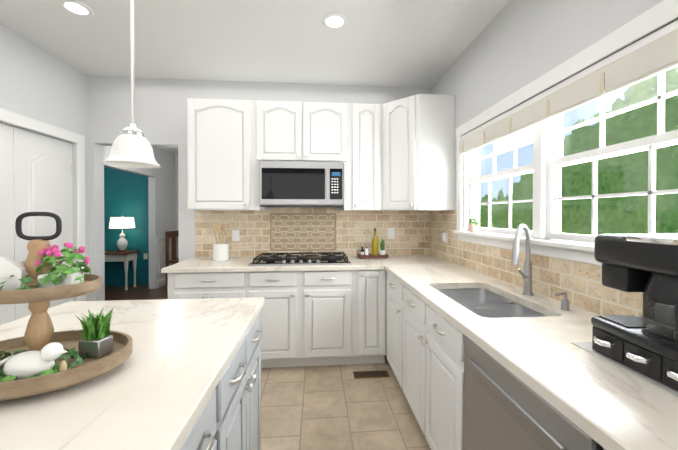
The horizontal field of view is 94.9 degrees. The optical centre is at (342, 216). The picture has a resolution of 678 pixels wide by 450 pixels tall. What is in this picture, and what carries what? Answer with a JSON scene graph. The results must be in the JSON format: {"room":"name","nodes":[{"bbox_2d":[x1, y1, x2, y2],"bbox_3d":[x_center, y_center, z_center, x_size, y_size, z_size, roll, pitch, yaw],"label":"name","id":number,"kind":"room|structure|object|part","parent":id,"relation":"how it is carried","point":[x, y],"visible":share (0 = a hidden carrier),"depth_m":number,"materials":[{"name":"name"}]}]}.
{"room":"kitchen","nodes":[
{"label":"kitchen","id":0,"kind":"room"},
{"bbox_2d":[0,23,88,300],"bbox_3d":[-2.358,-0.015,-0.122,0.140,2.750,6.520,0,0,-5],"label":"wall","id":1,"kind":"structure","parent":0,"point":[38,83],"depth_m":2.65,"materials":[{"name":"white paint"}]},
{"bbox_2d":[0,123,14,324],"bbox_3d":[-2.475,0.320,2.110,0.126,2.022,0.576,0,0,-5],"label":"door leaf","id":2,"kind":"structure","parent":1,"relation":"in","point":[7,313],"depth_m":2.33,"materials":[{"name":"white wood"}]},
{"bbox_2d":[13,127,72,319],"bbox_3d":[-2.523,0.316,2.686,0.126,2.022,0.576,0,0,-5],"label":"door leaf","id":3,"kind":"structure","parent":1,"relation":"in","point":[43,172],"depth_m":2.61,"materials":[{"name":"white wood"}]},
{"bbox_2d":[0,108,85,300],"bbox_3d":[-2.488,0.276,2.398,0.021,2.130,1.340,0,0,-5],"label":"door frame","id":4,"kind":"structure","parent":1,"relation":"attached to","point":[14,118],"depth_m":2.97,"materials":[{"name":"white wood"}]},
{"bbox_2d":[104,167,148,285],"bbox_3d":[-4.741,0.013,5.960,2.330,2.600,0.120,0,0,-5],"label":"wall","id":5,"kind":"structure","parent":0,"point":[125,194],"depth_m":5.95,"materials":[{"name":"teal paint"}]},
{"bbox_2d":[104,146,174,288],"bbox_3d":[-3.418,0.022,4.847,0.120,2.600,3.280,0,0,-5],"label":"wall","id":6,"kind":"structure","parent":0,"point":[161,197],"depth_m":5.77,"materials":[{"name":"white paint"}]},
{"bbox_2d":[156,237,172,287],"bbox_3d":[-3.448,0.847,6.101,0.030,0.930,0.770,0,0,-5],"label":"trim","id":7,"kind":"structure","parent":6,"relation":"attached to","point":[160,258],"depth_m":5.89,"materials":[{"name":"white wood"}]},
{"bbox_2d":[157,147,177,154],"bbox_3d":[-3.714,-1.329,5.013,4.220,0.100,3.680,0,0,-5],"label":"ceiling","id":8,"kind":"structure","parent":0,"point":[173,150],"depth_m":5.93,"materials":[{"name":"white paint"}]},
{"bbox_2d":[175,155,178,258],"bbox_3d":[-2.679,0.008,6.615,1.890,2.600,0.120,0,0,-5],"label":"wall","id":9,"kind":"structure","parent":0,"point":[176,204],"depth_m":6.49,"materials":[{"name":"white paint"}]},
{"bbox_2d":[0,0,509,87],"bbox_3d":[-0.530,-1.442,0.091,3.820,0.100,6.660,0,0,-5],"label":"ceiling","id":10,"kind":"structure","parent":0,"point":[410,43],"depth_m":2.44,"materials":[{"name":"white paint"}]},
{"bbox_2d":[58,0,93,16],"bbox_3d":[-1.792,-1.403,2.093,0.188,0.008,0.188,0,0,-5],"label":"recessed light","id":11,"kind":"object","parent":10,"relation":"in","point":[75,7],"visible":1,"depth_m":2.09,"materials":[{"name":"white plastic"}]},
{"bbox_2d":[103,0,159,167],"bbox_3d":[-0.952,-0.819,1.405,0.216,1.164,0.216,0,0,-5],"label":"pendant light","id":12,"kind":"object","parent":10,"relation":"hanging from","point":[131,147],"visible":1,"depth_m":1.38,"materials":[{"name":"white glass"}]},
{"bbox_2d":[322,13,347,29],"bbox_3d":[-0.059,-1.404,2.239,0.188,0.008,0.188,0,0,-5],"label":"recessed light","id":13,"kind":"object","parent":10,"relation":"in","point":[334,21],"visible":1,"depth_m":2.23,"materials":[{"name":"white"}]},
{"bbox_2d":[88,76,430,300],"bbox_3d":[-0.873,-0.041,3.345,3.680,2.750,0.140,0,0,-5],"label":"wall","id":14,"kind":"structure","parent":0,"point":[160,112],"depth_m":3.20,"materials":[{"name":"white paint"}]},
{"bbox_2d":[187,98,268,213],"bbox_3d":[-1.117,-0.584,3.073,0.691,1.040,0.348,0,0,-5],"label":"upper cabinet","id":15,"kind":"object","parent":14,"relation":"attached to","point":[219,131],"depth_m":2.90,"materials":[{"name":"white wood"}]},
{"bbox_2d":[232,230,238,240],"bbox_3d":[-1.115,0.194,3.238,0.075,0.118,0.008,0,0,-5],"label":"electrical outlet","id":16,"kind":"object","parent":14,"relation":"attached to","point":[235,235],"visible":1,"depth_m":3.23,"materials":[{"name":"white plastic"}]},
{"bbox_2d":[253,100,340,149],"bbox_3d":[-0.398,-0.816,3.106,0.890,0.578,0.398,0,0,-5],"label":"upper cabinet","id":17,"kind":"object","parent":14,"relation":"attached to","point":[277,125],"depth_m":2.96,"materials":[{"name":"white wood"}]},
{"bbox_2d":[249,150,352,205],"bbox_3d":[-0.396,-0.352,3.096,0.890,0.482,0.426,0,0,-5],"label":"upper cabinet","id":18,"kind":"object","parent":14,"relation":"attached to","point":[276,177],"depth_m":2.93,"materials":[{"name":"white wood"}]},
{"bbox_2d":[259,161,343,206],"bbox_3d":[-0.398,-0.309,3.096,0.785,0.420,0.425,0,0,-5],"label":"microwave","id":19,"kind":"object","parent":18,"relation":"in","point":[281,183],"depth_m":2.91,"materials":[{"name":"silver metal"}]},
{"bbox_2d":[195,207,429,257],"bbox_3d":[-0.280,0.147,3.316,2.497,0.546,0.014,0,0,-5],"label":"backsplash","id":20,"kind":"structure","parent":14,"relation":"attached to","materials":[{"name":"beige tile"}]},
{"bbox_2d":[337,103,388,213],"bbox_3d":[0.204,-0.585,3.156,0.455,1.040,0.404,0,0,-5],"label":"upper cabinet","id":21,"kind":"object","parent":14,"relation":"attached to","point":[360,122],"depth_m":3.02,"materials":[{"name":"white wood"}]},
{"bbox_2d":[387,228,394,238],"bbox_3d":[0.524,0.178,3.376,0.080,0.118,0.009,0,0,-5],"label":"light switch","id":22,"kind":"object","parent":14,"relation":"attached to","point":[390,233],"visible":1,"depth_m":3.37,"materials":[{"name":"white plastic"}]},
{"bbox_2d":[105,285,430,449],"bbox_3d":[-2.159,1.395,1.823,6.780,0.100,10.340,0,0,-5],"label":"floor","id":23,"kind":"structure","parent":0,"point":[330,407],"depth_m":2.18,"materials":[{"name":"tile"}]},
{"bbox_2d":[105,250,139,289],"bbox_3d":[-4.206,0.976,5.692,0.750,0.680,0.400,0,0,-5],"label":"table","id":24,"kind":"object","parent":23,"relation":"on","point":[116,256],"visible":0.52,"depth_m":5.57,"materials":[{"name":"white wood"}]},
{"bbox_2d":[109,216,134,251],"bbox_3d":[-4.042,0.302,5.700,0.400,0.664,0.400,0,0,-5],"label":"lamp","id":25,"kind":"object","parent":24,"relation":"on","point":[122,222],"visible":1,"depth_m":5.62,"materials":[{"name":"white fabric"}]},
{"bbox_2d":[165,230,178,285],"bbox_3d":[-3.109,0.793,6.074,0.460,1.040,0.460,0,0,5],"label":"chair","id":26,"kind":"object","parent":23,"relation":"on","point":[173,235],"visible":0.38,"depth_m":5.90,"materials":[{"name":"brown wood"}]},
{"bbox_2d":[168,274,248,298],"bbox_3d":[-1.173,0.900,2.939,0.653,0.874,0.628,0,0,-5],"label":"base cabinet","id":27,"kind":"object","parent":23,"relation":"on","point":[180,286],"depth_m":2.63,"materials":[{"name":"white wood"}]},
{"bbox_2d":[176,301,264,449],"bbox_3d":[-0.759,0.921,0.110,0.984,0.874,3.060,0,0,-5],"label":"kitchen island","id":28,"kind":"object","parent":23,"relation":"on","point":[230,419],"depth_m":1.13,"materials":[{"name":"grey wood"}]},
{"bbox_2d":[0,297,263,449],"bbox_3d":[-0.785,0.465,0.094,0.990,0.040,3.100,0,0,-5],"label":"island countertop","id":29,"kind":"structure","parent":28,"relation":"on","point":[150,401],"depth_m":0.82,"materials":[{"name":"white stone"}]},
{"bbox_2d":[0,212,132,400],"bbox_3d":[-0.840,0.212,0.861,0.450,0.452,0.340,0,0,-5],"label":"tiered tray","id":30,"kind":"object","parent":29,"relation":"on","point":[40,356],"visible":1,"depth_m":0.83,"materials":[{"name":"brown wood"}]},
{"bbox_2d":[249,270,300,367],"bbox_3d":[-0.621,0.899,2.985,0.454,0.874,0.628,0,0,-5],"label":"base cabinet","id":31,"kind":"object","parent":23,"relation":"on","point":[280,339],"depth_m":2.68,"materials":[{"name":"white wood"}]},
{"bbox_2d":[301,270,356,365],"bbox_3d":[-0.158,0.899,3.024,0.475,0.874,0.628,0,0,-5],"label":"base cabinet","id":32,"kind":"object","parent":23,"relation":"on","point":[328,297],"depth_m":2.72,"materials":[{"name":"white wood"}]},
{"bbox_2d":[357,270,376,363],"bbox_3d":[0.222,0.899,3.056,0.288,0.874,0.628,0,0,-5],"label":"base cabinet","id":33,"kind":"object","parent":23,"relation":"on","point":[366,279],"depth_m":2.75,"materials":[{"name":"white wood"}]},
{"bbox_2d":[353,370,389,378],"bbox_3d":[0.240,1.336,2.641,0.300,0.006,0.110,0,0,-5],"label":"floor vent","id":34,"kind":"object","parent":23,"relation":"in","point":[371,374],"visible":1,"depth_m":2.63,"materials":[{"name":"brown metal"}]},
{"bbox_2d":[377,270,452,417],"bbox_3d":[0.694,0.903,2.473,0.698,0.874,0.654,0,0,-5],"label":"base cabinet","id":35,"kind":"object","parent":23,"relation":"on","point":[422,367],"depth_m":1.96,"materials":[{"name":"white wood"}]},
{"bbox_2d":[161,254,452,273],"bbox_3d":[-0.268,0.442,2.999,2.528,0.040,0.652,0,0,-5],"label":"countertop","id":36,"kind":"structure","parent":35,"relation":"on","point":[311,261],"depth_m":2.77,"materials":[{"name":"white stone"}]},
{"bbox_2d":[212,222,229,260],"bbox_3d":[-1.190,0.235,3.029,0.179,0.372,0.156,0,0,-5],"label":"utensil crock","id":37,"kind":"object","parent":36,"relation":"on","point":[220,251],"visible":1,"depth_m":2.98,"materials":[{"name":"white ceramic"}]},
{"bbox_2d":[248,252,351,265],"bbox_3d":[-0.392,0.396,2.997,0.910,0.052,0.520,0,0,-5],"label":"cooktop","id":38,"kind":"object","parent":36,"relation":"in","point":[326,258],"depth_m":2.84,"materials":[{"name":"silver metal"}]},
{"bbox_2d":[357,228,388,258],"bbox_3d":[0.304,0.269,3.195,0.310,0.302,0.130,0,0,-5],"label":"tray","id":39,"kind":"object","parent":36,"relation":"on","point":[376,254],"visible":1,"depth_m":3.17,"materials":[{"name":"brown wood"}]},
{"bbox_2d":[453,326,588,449],"bbox_3d":[0.840,0.915,1.022,0.650,0.872,0.621,0,0,-5],"label":"base cabinet","id":40,"kind":"object","parent":23,"relation":"on","point":[477,359],"depth_m":1.03,"materials":[{"name":"white"}]},
{"bbox_2d":[385,262,677,449],"bbox_3d":[0.854,0.462,0.812,0.658,0.046,3.896,0,0,-5],"label":"countertop","id":41,"kind":"structure","parent":40,"relation":"on","point":[621,409],"depth_m":0.96,"materials":[{"name":"white stone"}]},
{"bbox_2d":[421,286,544,353],"bbox_3d":[0.763,0.570,1.706,0.446,0.208,0.711,0,0,-5],"label":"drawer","id":42,"kind":"object","parent":41,"relation":"in","point":[479,299],"depth_m":1.69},
{"bbox_2d":[511,224,568,310],"bbox_3d":[0.962,0.235,1.585,0.203,0.396,0.315,0,0,-5],"label":"faucet","id":43,"kind":"object","parent":41,"relation":"on","point":[527,296],"depth_m":1.63,"materials":[{"name":"silver metal"}]},
{"bbox_2d":[571,342,677,396],"bbox_3d":[0.986,0.437,0.845,0.355,0.003,0.490,0,0,-5],"label":"mat","id":44,"kind":"object","parent":41,"relation":"on","point":[655,382],"visible":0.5,"depth_m":0.89,"materials":[{"name":"white"}]},
{"bbox_2d":[591,233,677,390],"bbox_3d":[0.977,0.242,0.809,0.382,0.385,0.437,0,0,-5],"label":"coffee maker","id":45,"kind":"object","parent":44,"relation":"on","point":[646,343],"visible":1,"depth_m":0.87,"materials":[{"name":"black plastic"}]},
{"bbox_2d":[464,336,602,449],"bbox_3d":[0.812,0.916,1.005,0.614,0.872,0.590,0,0,-5],"label":"dishwasher","id":46,"kind":"object","parent":40,"relation":"in","point":[502,411],"depth_m":0.98,"materials":[{"name":"silver metal"}]},
{"bbox_2d":[581,426,608,449],"bbox_3d":[0.894,0.919,0.402,0.648,0.874,0.605,0,0,-5],"label":"base cabinet","id":47,"kind":"object","parent":23,"relation":"on","point":[593,444],"depth_m":0.68,"materials":[{"name":"white"}]},
{"bbox_2d":[431,0,663,304],"bbox_3d":[1.303,-0.018,0.256,0.140,2.750,6.660,0,0,-5],"label":"wall","id":48,"kind":"structure","parent":0,"point":[513,46],"depth_m":1.90,"materials":[{"name":"white paint"}]},
{"bbox_2d":[381,94,454,213],"bbox_3d":[0.687,-0.584,3.094,0.607,1.040,0.608,0,0,-5],"label":"upper cabinet","id":49,"kind":"object","parent":48,"relation":"attached to","point":[418,131],"depth_m":2.81,"materials":[{"name":"white wood"}]},
{"bbox_2d":[442,231,447,243],"bbox_3d":[0.971,0.196,2.970,0.039,0.118,0.075,0,0,-5],"label":"electrical outlet","id":50,"kind":"object","parent":48,"relation":"attached to","point":[446,241],"depth_m":2.95,"materials":[{"name":"white plastic"}]},
{"bbox_3d":[0.967,0.192,2.969,0.030,0.080,0.050,0,0,-5],"label":"electrical outlet plug-in","id":51,"kind":"part","parent":50,"relation":"part of","materials":[{"name":"white plastic"}]},
{"bbox_2d":[430,210,642,315],"bbox_3d":[1.149,0.193,1.167,0.010,0.486,4.517,0,0,-5],"label":"backsplash","id":52,"kind":"structure","parent":48,"relation":"attached to","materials":[{"name":"beige tile"}]},
{"bbox_2d":[453,0,677,265],"bbox_3d":[1.151,-0.282,1.787,0.183,0.985,1.970,0,0,-5],"label":"window","id":53,"kind":"structure","parent":48,"relation":"in","point":[550,159],"depth_m":1.65,"materials":[{"name":"white wood"}]},
{"bbox_2d":[468,216,479,231],"bbox_3d":[1.029,0.056,2.440,0.080,0.126,0.113,0,0,-5],"label":"potted plant","id":54,"kind":"object","parent":53,"relation":"on","point":[474,226],"visible":1,"depth_m":2.41,"materials":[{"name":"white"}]},
{"bbox_2d":[459,18,677,154],"bbox_3d":[1.093,-0.601,1.780,0.082,0.166,1.736,0,0,-5],"label":"window blind","id":55,"kind":"object","parent":53,"relation":"attached to","point":[647,56],"visible":1,"depth_m":1.37,"materials":[{"name":"white fabric"}]},
{"label":"outside","id":56,"kind":"structure","parent":0,"visible":0},
{"bbox_2d":[480,66,677,234],"bbox_3d":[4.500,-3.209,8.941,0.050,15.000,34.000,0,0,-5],"label":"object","id":57,"kind":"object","parent":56,"point":[593,112],"depth_m":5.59,"materials":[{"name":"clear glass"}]}
]}

